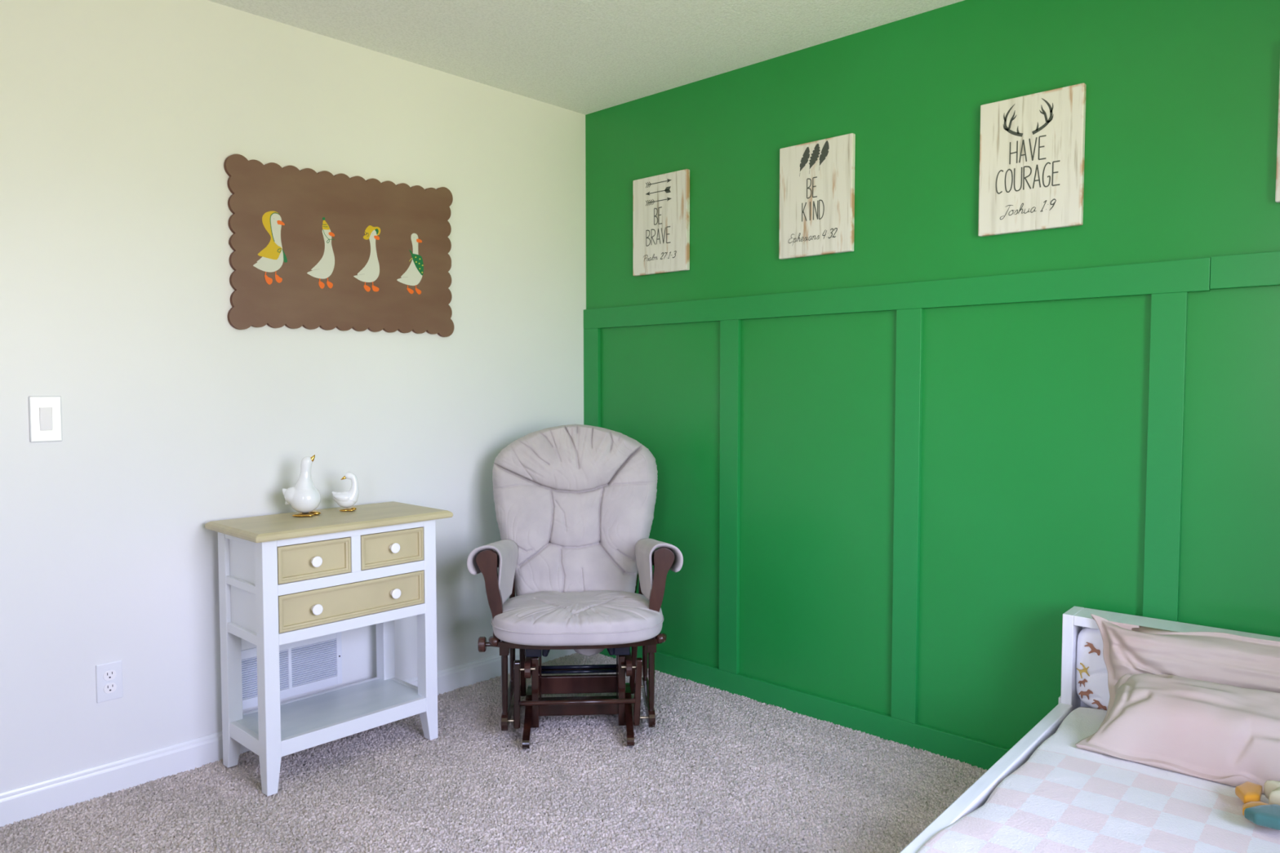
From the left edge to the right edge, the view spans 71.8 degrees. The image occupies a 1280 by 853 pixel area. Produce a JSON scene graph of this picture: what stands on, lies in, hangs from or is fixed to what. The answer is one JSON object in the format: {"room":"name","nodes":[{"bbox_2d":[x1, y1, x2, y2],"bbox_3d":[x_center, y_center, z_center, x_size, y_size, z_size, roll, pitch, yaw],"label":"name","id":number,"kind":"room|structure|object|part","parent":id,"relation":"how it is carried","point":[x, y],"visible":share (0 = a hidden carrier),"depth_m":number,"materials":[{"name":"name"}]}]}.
{"room":"bedroom","nodes":[
{"label":"bedroom","id":0,"kind":"room"},
{"bbox_2d":[0,0,586,792],"bbox_3d":[-1.613,-0.112,2.690,0.120,2.460,3.870,3,4,43],"label":"wall","id":1,"kind":"structure","parent":0,"point":[121,121],"depth_m":2.81,"materials":[{"name":"white paint"}]},
{"bbox_2d":[28,395,62,442],"bbox_3d":[-1.689,-0.021,2.516,0.012,0.131,0.079,3,4,43],"label":"light switch","id":2,"kind":"object","parent":1,"relation":"attached to","point":[45,411],"visible":1,"depth_m":2.51,"materials":[{"name":"white plastic"}]},
{"bbox_2d":[95,660,123,702],"bbox_3d":[-1.594,0.766,2.659,0.009,0.115,0.070,3,4,43],"label":"power outlet","id":3,"kind":"object","parent":1,"relation":"attached to","point":[108,675],"visible":1,"depth_m":2.65,"materials":[{"name":"white plastic"}]},
{"bbox_2d":[102,670,115,680],"bbox_3d":[-1.592,0.747,2.656,0.004,0.029,0.034,3,4,43],"label":"receptacle","id":4,"kind":"object","parent":3,"relation":"attached to","point":[108,675],"depth_m":2.65,"materials":[{"name":"grey plastic"}]},
{"bbox_2d":[103,682,116,693],"bbox_3d":[-1.592,0.786,2.658,0.004,0.029,0.034,3,4,43],"label":"receptacle","id":5,"kind":"object","parent":3,"relation":"attached to","point":[108,687],"depth_m":2.66,"materials":[{"name":"grey plastic"}]},
{"bbox_2d":[0,648,576,826],"bbox_3d":[-1.529,1.063,2.739,0.013,0.107,3.732,3,4,43],"label":"baseboard","id":6,"kind":"structure","parent":1,"relation":"attached to","point":[27,802],"depth_m":2.72,"materials":[{"name":"white wood"}]},
{"bbox_2d":[241,631,342,709],"bbox_3d":[-1.214,0.839,3.068,0.008,0.198,0.384,3,4,43],"label":"air vent","id":7,"kind":"object","parent":1,"relation":"in","point":[313,664],"visible":0.68,"depth_m":3.10,"materials":[{"name":"white metal"}]},
{"bbox_2d":[223,154,453,337],"bbox_3d":[-1.038,-0.625,3.176,0.019,0.587,0.870,3,4,43],"label":"picture","id":8,"kind":"object","parent":1,"relation":"attached to","point":[323,250],"visible":1,"depth_m":3.12,"materials":[{"name":"brown"}]},
{"bbox_2d":[207,0,964,115],"bbox_3d":[-0.161,-1.329,1.349,3.990,0.100,3.990,3,4,43],"label":"ceiling","id":9,"kind":"structure","parent":0,"point":[584,57],"depth_m":3.06,"materials":[{"name":"white paint"}]},
{"bbox_2d":[585,0,1279,748],"bbox_3d":[1.163,-0.120,2.821,3.990,2.460,0.120,3,4,43],"label":"wall","id":10,"kind":"structure","parent":0,"point":[1034,415],"depth_m":2.86,"materials":[{"name":"green paint"}]},
{"bbox_2d":[583,328,600,426],"bbox_3d":[-0.217,0.255,4.041,0.094,1.398,0.017,3,4,43],"label":"trim","id":11,"kind":"structure","parent":10,"relation":"attached to","point":[592,337],"depth_m":4.00,"materials":[{"name":"green paint"}]},
{"bbox_2d":[632,168,689,276],"bbox_3d":[0.086,-0.845,3.698,0.303,0.406,0.022,3,4,43],"label":"wall sign","id":12,"kind":"object","parent":10,"relation":"attached to","point":[660,202],"visible":1,"depth_m":3.68,"materials":[{"name":"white wood"}]},
{"bbox_2d":[719,319,741,674],"bbox_3d":[0.355,0.281,3.505,0.090,1.398,0.017,3,4,43],"label":"trim","id":13,"kind":"structure","parent":10,"relation":"attached to","point":[730,330],"depth_m":3.50,"materials":[{"name":"green paint"}]},
{"bbox_2d":[599,645,1010,770],"bbox_3d":[1.116,1.062,2.828,3.750,0.098,0.018,3,4,43],"label":"baseboard","id":14,"kind":"structure","parent":10,"relation":"attached to","point":[980,753],"depth_m":3.20,"materials":[{"name":"green paint"}]},
{"bbox_2d":[778,133,855,259],"bbox_3d":[0.633,-0.820,3.186,0.303,0.406,0.022,3,4,43],"label":"wall sign","id":15,"kind":"object","parent":10,"relation":"attached to","point":[817,178],"visible":1,"depth_m":3.17,"materials":[{"name":"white wood"}]},
{"bbox_2d":[583,257,1210,328],"bbox_3d":[0.638,-0.448,3.203,2.440,0.088,0.018,3,4,43],"label":"trim","id":16,"kind":"structure","parent":10,"relation":"attached to","point":[1192,275],"depth_m":2.88,"materials":[{"name":"green paint"}]},
{"bbox_2d":[890,308,923,724],"bbox_3d":[0.903,0.306,2.992,0.089,1.398,0.017,3,4,43],"label":"trim","id":17,"kind":"structure","parent":10,"relation":"attached to","point":[909,322],"depth_m":2.98,"materials":[{"name":"green paint"}]},
{"bbox_2d":[977,83,1086,236],"bbox_3d":[1.179,-0.796,2.675,0.303,0.406,0.022,3,4,43],"label":"wall sign","id":18,"kind":"object","parent":10,"relation":"attached to","point":[1032,147],"visible":1,"depth_m":2.66,"materials":[{"name":"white wood"}]},
{"bbox_2d":[1142,292,1188,622],"bbox_3d":[1.459,0.331,2.471,0.086,1.398,0.017,3,4,43],"label":"trim","id":19,"kind":"structure","parent":10,"relation":"attached to","point":[1169,311],"depth_m":2.45,"materials":[{"name":"green paint"}]},
{"bbox_2d":[1209,250,1279,289],"bbox_3d":[2.006,-0.389,1.922,1.309,0.086,0.018,3,4,43],"label":"trim","id":20,"kind":"structure","parent":10,"relation":"attached to","point":[1260,268],"depth_m":2.31,"materials":[{"name":"green paint"}]},
{"bbox_2d":[1275,71,1279,203],"bbox_3d":[1.738,-0.770,2.152,0.303,0.406,0.022,3,4,43],"label":"wall sign","id":21,"kind":"object","parent":10,"relation":"attached to","point":[1277,168],"visible":1,"depth_m":2.25,"materials":[{"name":"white wood"}]},
{"bbox_3d":[-0.160,1.228,1.473,3.990,0.100,3.990,3,4,43],"label":"floor","id":22,"kind":"structure","parent":0,"visible":0},
{"bbox_2d":[0,652,986,852],"bbox_3d":[-0.161,1.166,1.460,3.738,0.020,3.734,3,4,43],"label":"carpet","id":23,"kind":"object","parent":22,"relation":"on","point":[717,771],"visible":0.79,"depth_m":2.65,"materials":[{"name":"grey carpet"}]},
{"bbox_2d":[204,501,453,795],"bbox_3d":[-1.014,0.691,2.953,0.377,0.791,0.681,3,4,43],"label":"console table","id":24,"kind":"object","parent":23,"relation":"on","point":[284,578],"visible":0.99,"depth_m":2.81,"materials":[{"name":"white wood"}]},
{"bbox_3d":[-1.311,0.709,2.836,0.054,0.766,0.046,3,4,43],"label":"leg","id":25,"kind":"part","parent":24,"relation":"part of","materials":[{"name":"white wood"}]},
{"bbox_3d":[-1.220,0.492,2.725,0.217,0.322,0.020,3,4,43],"label":"panel","id":26,"kind":"part","parent":24,"relation":"part of","materials":[{"name":"white wood"}]},
{"bbox_3d":[-1.114,0.718,2.651,0.054,0.766,0.046,3,4,43],"label":"leg","id":27,"kind":"part","parent":24,"relation":"part of","materials":[{"name":"white wood"}]},
{"bbox_2d":[282,454,320,516],"bbox_3d":[-1.119,0.195,2.924,0.120,0.203,0.091,0,3,-9],"label":"figurine","id":28,"kind":"object","parent":24,"relation":"on","point":[304,497],"visible":1,"depth_m":2.90,"materials":[{"name":"white ceramic"}]},
{"bbox_3d":[-1.016,0.410,2.740,0.050,0.111,0.235,3,4,43],"label":"drawer","id":29,"kind":"part","parent":24,"relation":"part of","materials":[{"name":"beige paint"}]},
{"bbox_3d":[-0.998,0.415,2.723,0.026,0.034,0.034,3,4,43],"label":"knob","id":30,"kind":"part","parent":24,"relation":"part of","materials":[{"name":"white"}]},
{"bbox_3d":[-0.999,0.563,2.729,0.026,0.034,0.034,3,4,43],"label":"knob","id":31,"kind":"part","parent":24,"relation":"part of","materials":[{"name":"white"}]},
{"bbox_3d":[-1.023,0.958,2.958,0.319,0.048,0.593,3,4,43],"label":"shelf rail","id":32,"kind":"part","parent":24,"relation":"part of","materials":[{"name":"white wood"}]},
{"bbox_2d":[235,678,422,738],"bbox_3d":[-1.023,0.942,2.957,0.280,0.016,0.554,3,4,43],"label":"shelf","id":33,"kind":"object","parent":24,"relation":"attached to","point":[309,713],"depth_m":2.96,"materials":[{"name":"white wood"}]},
{"bbox_2d":[331,471,359,511],"bbox_3d":[-1.013,0.224,3.041,0.090,0.134,0.061,-1,3,-11],"label":"figurine","id":34,"kind":"object","parent":24,"relation":"on","point":[348,499],"visible":1,"depth_m":3.03,"materials":[{"name":"white ceramic"}]},
{"bbox_3d":[-0.914,0.486,2.832,0.020,0.320,0.507,3,4,43],"label":"frame","id":35,"kind":"part","parent":24,"relation":"part of","materials":[{"name":"white wood"}]},
{"bbox_3d":[-0.924,0.554,2.844,0.050,0.111,0.503,3,4,43],"label":"drawer","id":36,"kind":"part","parent":24,"relation":"part of","materials":[{"name":"beige paint"}]},
{"bbox_3d":[-0.933,0.690,3.239,0.054,0.766,0.046,3,4,43],"label":"leg","id":37,"kind":"part","parent":24,"relation":"part of","materials":[{"name":"white wood"}]},
{"bbox_3d":[-0.831,0.401,2.936,0.050,0.111,0.231,3,4,43],"label":"drawer","id":38,"kind":"part","parent":24,"relation":"part of","materials":[{"name":"beige paint"}]},
{"bbox_3d":[-0.812,0.400,2.921,0.026,0.034,0.034,3,4,43],"label":"knob","id":39,"kind":"part","parent":24,"relation":"part of","materials":[{"name":"white"}]},
{"bbox_3d":[-0.811,0.552,2.929,0.026,0.034,0.034,3,4,43],"label":"knob","id":40,"kind":"part","parent":24,"relation":"part of","materials":[{"name":"white"}]},
{"bbox_3d":[-0.736,0.699,3.054,0.054,0.766,0.046,3,4,43],"label":"leg","id":41,"kind":"part","parent":24,"relation":"part of","materials":[{"name":"white wood"}]},
{"bbox_2d":[466,424,683,749],"bbox_3d":[-0.234,0.538,3.268,0.739,1.065,0.741,0,3,-4],"label":"glider chair","id":42,"kind":"object","parent":23,"relation":"on","point":[575,504],"visible":1,"depth_m":3.33,"materials":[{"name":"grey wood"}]},
{"bbox_3d":[-0.520,0.751,3.051,0.073,0.052,0.052,0,3,-4],"label":"lock knob","id":43,"kind":"part","parent":42,"relation":"part of","materials":[{"name":"brown wood"}]},
{"bbox_3d":[-0.512,0.583,3.026,0.091,0.326,0.030,0,3,-4],"label":"arm post","id":44,"kind":"part","parent":42,"relation":"part of","materials":[{"name":"brown wood"}]},
{"bbox_3d":[-0.465,0.869,3.040,0.032,0.248,0.034,0,3,-4],"label":"leg","id":45,"kind":"part","parent":42,"relation":"part of","materials":[{"name":"brown wood"}]},
{"bbox_3d":[-0.475,1.009,3.216,0.023,0.060,0.400,0,3,-4],"label":"rail","id":46,"kind":"part","parent":42,"relation":"part of","materials":[{"name":"brown wood"}]},
{"bbox_3d":[-0.485,0.853,3.369,0.032,0.248,0.034,0,3,-4],"label":"leg","id":47,"kind":"part","parent":42,"relation":"part of","materials":[{"name":"brown wood"}]},
{"bbox_3d":[-0.398,0.840,3.198,0.021,0.057,0.300,0,3,-4],"label":"rail","id":48,"kind":"part","parent":42,"relation":"part of","materials":[{"name":"brown wood"}]},
{"bbox_2d":[492,424,657,656],"bbox_3d":[-0.250,0.427,3.435,0.654,0.859,0.346,0,3,-4],"label":"cushion","id":49,"kind":"object","parent":42,"relation":"on","point":[575,504],"depth_m":3.41,"materials":[{"name":"grey fabric"}]},
{"bbox_3d":[-0.215,0.738,3.029,0.584,0.018,0.100,0,3,-4],"label":"rail","id":50,"kind":"part","parent":42,"relation":"part of","materials":[{"name":"brown wood"}]},
{"bbox_3d":[-0.255,0.395,3.511,0.555,0.647,0.240,0,3,-4],"label":"frame","id":51,"kind":"part","parent":42,"relation":"part of","materials":[{"name":"fabric"}]},
{"bbox_2d":[492,590,662,645],"bbox_3d":[-0.219,0.663,3.140,0.592,0.118,0.464,0,3,-4],"label":"seat cushion","id":52,"kind":"object","parent":42,"relation":"on","point":[531,617],"depth_m":2.97,"materials":[{"name":"grey fabric"}]},
{"bbox_3d":[-0.046,0.839,3.220,0.021,0.057,0.300,0,3,-4],"label":"rail","id":53,"kind":"part","parent":42,"relation":"part of","materials":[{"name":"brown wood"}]},
{"bbox_3d":[0.020,0.852,3.400,0.032,0.248,0.034,0,3,-4],"label":"leg","id":54,"kind":"part","parent":42,"relation":"part of","materials":[{"name":"brown wood"}]},
{"bbox_3d":[0.030,1.007,3.248,0.023,0.060,0.400,0,3,-4],"label":"rail","id":55,"kind":"part","parent":42,"relation":"part of","materials":[{"name":"brown wood"}]},
{"bbox_3d":[0.040,0.868,3.071,0.032,0.248,0.034,0,3,-4],"label":"leg","id":56,"kind":"part","parent":42,"relation":"part of","materials":[{"name":"brown wood"}]},
{"bbox_3d":[0.073,0.581,3.062,0.091,0.326,0.030,0,3,-4],"label":"arm post","id":57,"kind":"part","parent":42,"relation":"part of","materials":[{"name":"brown wood"}]},
{"bbox_2d":[899,605,1279,852],"bbox_3d":[1.017,0.863,1.597,0.969,0.575,1.878,2,4,41],"label":"frame","id":58,"kind":"object","parent":23,"relation":"on","point":[1076,619],"visible":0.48,"depth_m":2.34,"materials":[{"name":"white wood"}]},
{"bbox_3d":[0.649,0.928,1.865,0.035,0.220,1.720,2,4,41],"label":"rail","id":59,"kind":"part","parent":58,"relation":"part of","materials":[{"name":"white wood"}]},
{"bbox_3d":[1.247,0.816,2.558,0.029,0.575,0.118,2,4,41],"label":"headboard post","id":60,"kind":"part","parent":58,"relation":"part of","materials":[{"name":"white wood"}]},
{"bbox_3d":[1.628,0.783,2.293,0.891,0.427,0.016,2,4,41],"label":"headboard panel","id":61,"kind":"part","parent":58,"relation":"part of","materials":[{"name":"white fabric"}]},
{"bbox_2d":[1075,626,1109,710],"bbox_3d":[1.547,0.689,2.272,0.788,0.252,0.080,2,4,41],"label":"cushion","id":62,"kind":"object","parent":58,"relation":"on","point":[1091,676],"visible":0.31,"depth_m":2.47,"materials":[{"name":"white fabric"}]},
{"bbox_3d":[1.596,0.558,2.245,0.891,0.028,0.118,2,4,41],"label":"headboard","id":63,"kind":"part","parent":58,"relation":"part of","materials":[{"name":"white wood"}]},
{"bbox_3d":[0.997,0.919,1.565,0.859,0.143,1.680,2,4,41],"label":"mattress","id":64,"kind":"object","parent":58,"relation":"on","visible":0},
{"bbox_2d":[916,706,1279,852],"bbox_3d":[0.987,0.837,1.581,0.910,0.036,1.687,2,4,41],"label":"blanket","id":65,"kind":"object","parent":64,"relation":"on","point":[1066,797],"visible":0.71,"depth_m":1.86,"materials":[{"name":"white fabric"}]},
{"bbox_2d":[1075,613,1279,793],"bbox_3d":[1.447,0.664,2.067,0.810,0.263,0.348,2,4,41],"label":"pillow","id":66,"kind":"object","parent":65,"relation":"on","point":[1206,705],"visible":0.98,"depth_m":2.12,"materials":[{"name":"pink fabric"}]},
{"bbox_2d":[1235,780,1279,830],"bbox_3d":[1.353,0.780,1.781,0.270,0.050,0.196,2,4,41],"label":"toy","id":67,"kind":"object","parent":65,"relation":"on","point":[1262,814],"visible":1,"depth_m":1.82,"materials":[{"name":"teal fabric"}]}
]}

